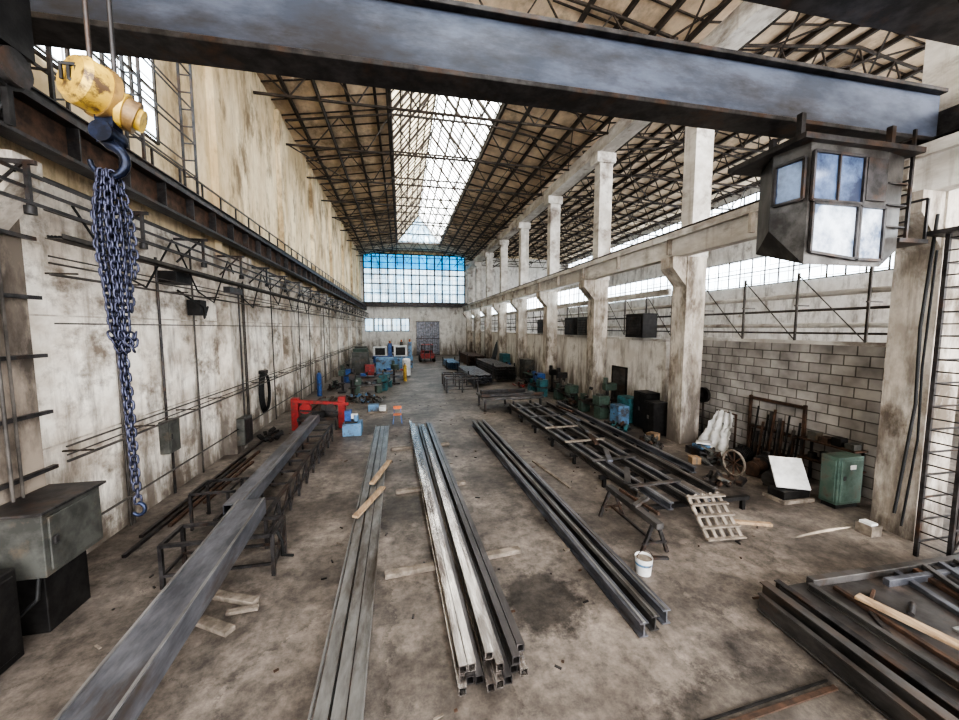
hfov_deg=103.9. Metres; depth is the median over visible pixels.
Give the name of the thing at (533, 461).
wooden plank
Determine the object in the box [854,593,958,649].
wooden plank
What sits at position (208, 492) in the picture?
trestle
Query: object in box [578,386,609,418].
lathe
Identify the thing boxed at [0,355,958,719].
floor
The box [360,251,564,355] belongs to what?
wall
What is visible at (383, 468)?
wooden plank
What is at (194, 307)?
wall-mounted unit
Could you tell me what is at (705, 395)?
pedestal fan
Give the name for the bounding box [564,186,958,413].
wall
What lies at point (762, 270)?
window
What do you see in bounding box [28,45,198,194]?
tower
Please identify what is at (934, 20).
girder
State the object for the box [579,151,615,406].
column
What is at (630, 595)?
steel beams
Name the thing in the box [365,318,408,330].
window
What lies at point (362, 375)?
workbench
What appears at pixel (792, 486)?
panel
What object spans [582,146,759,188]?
roof truss
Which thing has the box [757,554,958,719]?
steel beams
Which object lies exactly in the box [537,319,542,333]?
ventilation unit
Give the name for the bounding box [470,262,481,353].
column
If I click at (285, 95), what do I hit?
roof truss
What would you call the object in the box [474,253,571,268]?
roof truss
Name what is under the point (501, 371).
stock
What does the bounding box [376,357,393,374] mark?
tall cabinet
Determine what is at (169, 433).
box
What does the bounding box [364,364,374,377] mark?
cabinet
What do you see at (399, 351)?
enclosure
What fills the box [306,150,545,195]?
roof truss
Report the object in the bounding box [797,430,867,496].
shelf
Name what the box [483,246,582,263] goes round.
roof truss
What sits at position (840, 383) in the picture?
wall
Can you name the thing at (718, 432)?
tarpaulin
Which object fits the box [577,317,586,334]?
ventilation unit
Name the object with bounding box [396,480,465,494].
sleeper
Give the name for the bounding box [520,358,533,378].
tall cabinet
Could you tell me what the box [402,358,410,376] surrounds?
storage tank
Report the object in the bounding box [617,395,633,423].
cabinet
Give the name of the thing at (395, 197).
roof truss
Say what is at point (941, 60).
column
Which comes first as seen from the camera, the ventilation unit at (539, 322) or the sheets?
the ventilation unit at (539, 322)
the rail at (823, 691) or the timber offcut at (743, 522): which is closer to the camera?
the rail at (823, 691)
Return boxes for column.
[463,269,472,351]
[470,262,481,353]
[480,252,493,357]
[493,240,508,360]
[510,222,530,376]
[536,195,562,387]
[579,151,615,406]
[661,126,714,443]
[870,39,958,541]
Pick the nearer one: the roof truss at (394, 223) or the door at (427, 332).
the roof truss at (394, 223)
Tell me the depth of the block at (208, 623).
7.46 m
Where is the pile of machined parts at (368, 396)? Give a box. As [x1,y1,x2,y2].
[346,389,385,403]
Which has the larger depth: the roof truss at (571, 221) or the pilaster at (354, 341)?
the pilaster at (354, 341)
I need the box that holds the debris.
[94,393,758,719]
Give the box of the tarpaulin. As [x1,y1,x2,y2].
[695,409,736,455]
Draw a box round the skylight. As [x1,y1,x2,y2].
[387,89,506,245]
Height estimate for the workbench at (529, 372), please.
1.450 m
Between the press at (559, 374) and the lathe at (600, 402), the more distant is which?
the press at (559, 374)
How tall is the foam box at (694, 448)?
0.738 m
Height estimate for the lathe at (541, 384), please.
1.970 m
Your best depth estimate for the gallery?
15.59 m
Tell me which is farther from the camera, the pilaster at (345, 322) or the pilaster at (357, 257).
the pilaster at (357, 257)
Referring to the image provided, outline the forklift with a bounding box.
[419,343,435,361]
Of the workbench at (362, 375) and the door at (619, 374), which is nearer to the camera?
the door at (619, 374)
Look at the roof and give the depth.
32.98 m
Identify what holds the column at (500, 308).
on the floor
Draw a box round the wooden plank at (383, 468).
[369,460,391,484]
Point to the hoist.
(94, 88)
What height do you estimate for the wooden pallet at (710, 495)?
1.080 m
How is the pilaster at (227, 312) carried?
on the floor
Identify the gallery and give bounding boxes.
[481,267,891,342]
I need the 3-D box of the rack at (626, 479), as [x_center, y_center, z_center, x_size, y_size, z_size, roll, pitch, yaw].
[5.432,3.952,19.546,4.000,0.800,16.680,-1,5,-12]
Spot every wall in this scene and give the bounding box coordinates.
[0,54,360,553]
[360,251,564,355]
[472,289,885,499]
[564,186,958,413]
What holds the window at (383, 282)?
in the wall at (452, 324)
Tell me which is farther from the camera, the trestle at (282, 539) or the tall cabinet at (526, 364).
the tall cabinet at (526, 364)
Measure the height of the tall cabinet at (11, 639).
1.700 m
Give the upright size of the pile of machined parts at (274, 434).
0.691 m
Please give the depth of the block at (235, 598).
8.21 m
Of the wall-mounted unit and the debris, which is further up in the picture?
the wall-mounted unit
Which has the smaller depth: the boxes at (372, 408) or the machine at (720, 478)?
the machine at (720, 478)
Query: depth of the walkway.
16.79 m
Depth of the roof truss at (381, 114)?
29.12 m
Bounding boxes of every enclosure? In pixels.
[373,341,392,366]
[392,340,402,356]
[394,339,412,367]
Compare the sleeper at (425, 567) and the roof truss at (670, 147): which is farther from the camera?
the roof truss at (670, 147)
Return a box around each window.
[34,45,159,145]
[362,253,464,302]
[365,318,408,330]
[472,288,586,317]
[568,191,894,307]
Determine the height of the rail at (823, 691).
0.030 m
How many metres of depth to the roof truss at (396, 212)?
53.23 m
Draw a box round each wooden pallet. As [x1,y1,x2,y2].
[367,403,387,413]
[685,492,746,541]
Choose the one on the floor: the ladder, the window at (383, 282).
the ladder
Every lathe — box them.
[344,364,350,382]
[350,372,382,394]
[378,369,391,390]
[528,373,547,396]
[553,378,578,404]
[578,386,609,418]
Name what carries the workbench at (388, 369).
on the floor
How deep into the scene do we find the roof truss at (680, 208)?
46.31 m
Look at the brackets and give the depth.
7.79 m
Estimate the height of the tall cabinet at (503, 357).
2.400 m
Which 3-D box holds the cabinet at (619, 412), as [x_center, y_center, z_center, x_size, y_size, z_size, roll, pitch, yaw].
[8.756,3.410,23.532,0.760,1.200,1.000,-1,5,-12]
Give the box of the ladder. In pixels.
[892,214,958,556]
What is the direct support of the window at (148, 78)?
in the wall at (78, 379)
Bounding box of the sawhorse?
[598,484,668,559]
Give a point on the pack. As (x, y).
(342, 691)
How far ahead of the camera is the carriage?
5.34 m
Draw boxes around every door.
[416,321,439,354]
[611,365,627,403]
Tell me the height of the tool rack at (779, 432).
2.900 m
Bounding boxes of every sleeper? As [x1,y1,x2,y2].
[384,546,520,579]
[391,442,449,450]
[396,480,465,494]
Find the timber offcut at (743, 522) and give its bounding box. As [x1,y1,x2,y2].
[734,519,772,526]
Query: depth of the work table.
27.82 m
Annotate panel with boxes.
[762,456,814,504]
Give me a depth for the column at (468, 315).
81.68 m
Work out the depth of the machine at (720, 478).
14.30 m
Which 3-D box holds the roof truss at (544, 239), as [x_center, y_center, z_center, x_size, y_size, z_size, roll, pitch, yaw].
[12.280,-20.886,70.106,22.553,3.213,0.120,-1,5,-12]
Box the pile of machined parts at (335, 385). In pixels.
[327,380,340,389]
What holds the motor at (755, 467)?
on the floor
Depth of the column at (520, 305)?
45.73 m
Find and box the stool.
[393,406,401,422]
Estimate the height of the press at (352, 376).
2.500 m
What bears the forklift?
on the floor
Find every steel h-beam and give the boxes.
[53,497,265,719]
[223,415,319,515]
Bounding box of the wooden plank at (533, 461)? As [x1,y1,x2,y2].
[532,460,571,488]
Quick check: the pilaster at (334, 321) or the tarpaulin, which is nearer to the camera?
the tarpaulin
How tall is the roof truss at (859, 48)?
3.213 m
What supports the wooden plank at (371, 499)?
on the pack
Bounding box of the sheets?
[491,340,497,358]
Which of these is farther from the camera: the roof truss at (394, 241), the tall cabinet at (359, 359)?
the roof truss at (394, 241)
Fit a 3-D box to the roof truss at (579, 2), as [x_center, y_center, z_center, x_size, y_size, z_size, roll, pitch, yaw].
[-0.608,-16.289,17.393,22.447,3.020,0.120,-1,5,-12]
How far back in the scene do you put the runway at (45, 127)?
10.75 m
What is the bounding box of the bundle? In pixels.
[409,421,527,696]
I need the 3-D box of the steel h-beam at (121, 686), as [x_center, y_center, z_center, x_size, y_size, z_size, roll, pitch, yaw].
[-5.005,4.188,6.056,0.660,0.445,7.990,-1,5,-15]
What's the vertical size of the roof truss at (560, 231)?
3.213 m
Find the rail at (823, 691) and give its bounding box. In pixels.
[703,679,838,719]
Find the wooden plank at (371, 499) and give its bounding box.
[352,486,384,517]
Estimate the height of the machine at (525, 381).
0.876 m
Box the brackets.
[0,228,58,490]
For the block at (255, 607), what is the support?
on the floor
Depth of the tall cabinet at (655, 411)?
20.70 m
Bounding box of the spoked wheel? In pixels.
[722,449,745,476]
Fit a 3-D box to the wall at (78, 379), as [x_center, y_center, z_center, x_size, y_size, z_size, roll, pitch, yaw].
[-15.464,-7.401,32.027,0.512,21.300,98.000,-1,5,-12]
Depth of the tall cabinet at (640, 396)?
22.36 m
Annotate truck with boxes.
[936,104,958,135]
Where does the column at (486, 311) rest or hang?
on the floor
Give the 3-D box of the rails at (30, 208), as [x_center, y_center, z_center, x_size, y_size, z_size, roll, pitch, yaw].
[-14.066,-5.385,31.977,1.040,0.990,97.000,-1,5,-12]
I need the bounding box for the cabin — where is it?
[727,112,930,266]
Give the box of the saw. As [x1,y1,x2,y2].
[290,396,362,436]
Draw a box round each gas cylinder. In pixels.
[317,371,321,395]
[403,363,406,380]
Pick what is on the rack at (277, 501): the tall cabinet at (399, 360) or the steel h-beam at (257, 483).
the steel h-beam at (257, 483)
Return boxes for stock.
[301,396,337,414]
[442,357,459,368]
[457,364,491,383]
[459,351,485,365]
[475,357,516,380]
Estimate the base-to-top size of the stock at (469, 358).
2.000 m
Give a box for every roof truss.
[253,73,608,134]
[284,113,572,170]
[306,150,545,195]
[320,177,525,213]
[331,196,510,227]
[340,211,497,238]
[346,223,488,246]
[351,234,481,253]
[356,241,474,259]
[360,248,468,265]
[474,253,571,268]
[479,0,677,39]
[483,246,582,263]
[486,239,592,258]
[499,231,617,252]
[505,221,639,244]
[517,209,665,235]
[533,193,681,223]
[554,173,740,209]
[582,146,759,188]
[632,122,779,151]
[698,43,922,78]
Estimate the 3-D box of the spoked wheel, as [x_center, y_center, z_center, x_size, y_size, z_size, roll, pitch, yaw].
[10.313,4.171,15.209,0.087,1.100,1.100,-1,5,-12]
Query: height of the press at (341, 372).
2.500 m
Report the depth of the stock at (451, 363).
54.76 m
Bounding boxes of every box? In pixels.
[0,264,105,635]
[154,257,180,492]
[236,288,252,445]
[646,431,659,440]
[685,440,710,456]
[687,454,700,464]
[855,519,882,537]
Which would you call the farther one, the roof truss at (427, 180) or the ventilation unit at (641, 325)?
the roof truss at (427, 180)
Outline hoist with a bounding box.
[56,0,147,516]
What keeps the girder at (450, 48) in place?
on the truck
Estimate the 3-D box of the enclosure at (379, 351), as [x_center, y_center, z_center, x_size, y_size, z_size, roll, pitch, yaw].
[-15.205,-1.024,59.248,3.000,3.960,1.650,-1,5,-12]
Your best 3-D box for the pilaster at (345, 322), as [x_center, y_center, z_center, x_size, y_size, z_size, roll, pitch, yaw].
[-19.358,-9.166,55.050,1.250,20.900,1.200,-1,5,-12]
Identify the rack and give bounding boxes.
[213,422,332,548]
[506,399,749,513]
[746,395,807,462]
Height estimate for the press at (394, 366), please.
2.500 m
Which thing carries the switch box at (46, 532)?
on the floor
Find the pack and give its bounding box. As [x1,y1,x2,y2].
[307,426,388,719]
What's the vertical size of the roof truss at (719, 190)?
3.213 m
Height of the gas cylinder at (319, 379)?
2.250 m
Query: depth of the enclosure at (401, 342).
64.80 m
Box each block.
[196,614,234,636]
[212,589,258,605]
[225,604,258,615]
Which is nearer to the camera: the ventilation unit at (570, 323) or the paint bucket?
the paint bucket
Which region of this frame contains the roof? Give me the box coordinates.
[260,0,925,262]
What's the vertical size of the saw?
1.900 m
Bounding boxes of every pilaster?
[0,149,45,505]
[205,66,251,454]
[274,109,302,410]
[308,168,327,389]
[328,202,341,376]
[341,224,351,368]
[350,239,359,348]
[356,251,364,345]
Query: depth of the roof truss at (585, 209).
52.52 m
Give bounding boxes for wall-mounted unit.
[158,270,242,318]
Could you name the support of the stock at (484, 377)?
on the floor
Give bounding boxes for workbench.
[356,372,378,382]
[382,368,402,377]
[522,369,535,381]
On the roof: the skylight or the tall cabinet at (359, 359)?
the skylight
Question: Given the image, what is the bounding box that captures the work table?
[476,388,543,411]
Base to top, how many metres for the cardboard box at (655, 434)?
0.484 m
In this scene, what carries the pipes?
attached to the wall at (78, 379)
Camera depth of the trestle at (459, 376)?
35.19 m
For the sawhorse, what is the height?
1.162 m
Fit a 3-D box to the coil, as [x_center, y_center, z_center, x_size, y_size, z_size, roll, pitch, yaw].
[-12.854,1.899,22.396,0.390,2.595,1.590,-1,5,-12]
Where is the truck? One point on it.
(948, 119)
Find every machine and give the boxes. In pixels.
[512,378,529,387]
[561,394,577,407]
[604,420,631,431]
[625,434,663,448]
[699,445,727,465]
[703,468,746,486]
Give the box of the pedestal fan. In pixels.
[700,387,710,432]
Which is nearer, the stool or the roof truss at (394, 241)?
the stool
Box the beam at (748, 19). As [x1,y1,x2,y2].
[465,1,785,270]
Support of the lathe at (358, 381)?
on the floor
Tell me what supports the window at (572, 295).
in the wall at (840, 383)
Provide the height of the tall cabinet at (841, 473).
1.750 m
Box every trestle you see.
[157,515,293,589]
[188,477,248,530]
[442,372,466,385]
[444,375,477,392]
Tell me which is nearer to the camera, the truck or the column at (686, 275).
the truck
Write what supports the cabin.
hanging from the girder at (450, 48)
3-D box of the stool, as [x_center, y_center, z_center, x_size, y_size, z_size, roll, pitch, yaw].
[-5.189,3.473,23.714,0.610,1.058,0.610,-1,5,-12]
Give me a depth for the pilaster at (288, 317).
26.65 m
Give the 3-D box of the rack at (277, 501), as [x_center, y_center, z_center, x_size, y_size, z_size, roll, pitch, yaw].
[-7.407,4.249,14.979,1.290,0.985,10.125,-1,5,-12]
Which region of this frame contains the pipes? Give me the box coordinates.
[43,176,365,525]
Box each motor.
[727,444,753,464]
[745,457,767,477]
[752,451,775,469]
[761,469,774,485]
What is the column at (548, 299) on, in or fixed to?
on the floor
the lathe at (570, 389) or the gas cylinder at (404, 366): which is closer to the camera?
the lathe at (570, 389)
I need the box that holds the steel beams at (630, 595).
[471,419,670,637]
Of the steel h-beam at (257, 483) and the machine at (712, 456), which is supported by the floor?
the machine at (712, 456)
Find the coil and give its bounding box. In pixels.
[258,370,270,412]
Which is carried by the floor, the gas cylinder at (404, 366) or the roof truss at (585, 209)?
the gas cylinder at (404, 366)
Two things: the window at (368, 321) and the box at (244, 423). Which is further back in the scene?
the window at (368, 321)
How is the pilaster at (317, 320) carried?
on the floor
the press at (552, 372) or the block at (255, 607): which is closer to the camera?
the block at (255, 607)
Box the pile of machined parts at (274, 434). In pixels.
[256,426,283,441]
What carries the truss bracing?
attached to the roof
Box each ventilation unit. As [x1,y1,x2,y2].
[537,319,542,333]
[565,317,576,334]
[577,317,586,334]
[625,313,657,337]
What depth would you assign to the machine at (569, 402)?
28.15 m
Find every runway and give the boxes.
[0,86,366,309]
[462,128,958,311]
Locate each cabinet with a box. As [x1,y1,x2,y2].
[0,568,23,674]
[352,352,368,374]
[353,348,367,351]
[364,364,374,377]
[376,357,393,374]
[397,358,403,369]
[499,353,509,362]
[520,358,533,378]
[533,372,544,381]
[610,403,628,425]
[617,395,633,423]
[633,390,659,427]
[643,400,667,435]
[818,451,863,508]
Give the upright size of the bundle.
0.453 m
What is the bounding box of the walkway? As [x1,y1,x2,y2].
[31,63,360,300]
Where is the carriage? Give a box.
[0,0,35,126]
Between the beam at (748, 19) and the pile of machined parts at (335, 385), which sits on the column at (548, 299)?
the beam at (748, 19)
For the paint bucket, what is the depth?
9.10 m
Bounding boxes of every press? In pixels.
[338,365,346,392]
[348,368,356,398]
[391,360,399,384]
[548,365,558,391]
[556,368,567,386]
[602,377,616,412]
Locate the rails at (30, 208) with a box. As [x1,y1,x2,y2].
[0,157,368,317]
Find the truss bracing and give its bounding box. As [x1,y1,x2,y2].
[290,0,925,269]
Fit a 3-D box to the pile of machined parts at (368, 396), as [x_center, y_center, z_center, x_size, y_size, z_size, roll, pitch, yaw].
[-9.495,2.914,30.490,3.614,1.012,1.892,-1,5,-12]
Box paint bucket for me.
[635,550,652,576]
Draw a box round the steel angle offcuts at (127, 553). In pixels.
[121,439,263,557]
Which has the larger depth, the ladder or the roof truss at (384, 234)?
the roof truss at (384, 234)
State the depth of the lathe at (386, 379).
35.86 m
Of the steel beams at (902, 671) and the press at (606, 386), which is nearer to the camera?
the steel beams at (902, 671)
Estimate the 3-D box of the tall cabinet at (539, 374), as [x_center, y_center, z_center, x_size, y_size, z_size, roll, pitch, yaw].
[5.671,2.104,35.898,0.860,1.700,1.200,-1,5,-12]
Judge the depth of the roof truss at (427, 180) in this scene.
41.17 m
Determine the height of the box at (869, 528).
0.360 m
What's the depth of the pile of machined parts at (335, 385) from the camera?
36.53 m
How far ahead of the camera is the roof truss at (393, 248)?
77.31 m
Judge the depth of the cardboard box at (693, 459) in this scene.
16.55 m
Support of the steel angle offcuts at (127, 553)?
on the floor
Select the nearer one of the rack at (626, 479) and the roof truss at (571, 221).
the rack at (626, 479)
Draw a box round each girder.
[30,0,948,145]
[742,0,958,45]
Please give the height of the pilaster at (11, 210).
20.900 m
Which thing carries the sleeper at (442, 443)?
on the floor
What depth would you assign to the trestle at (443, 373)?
39.23 m

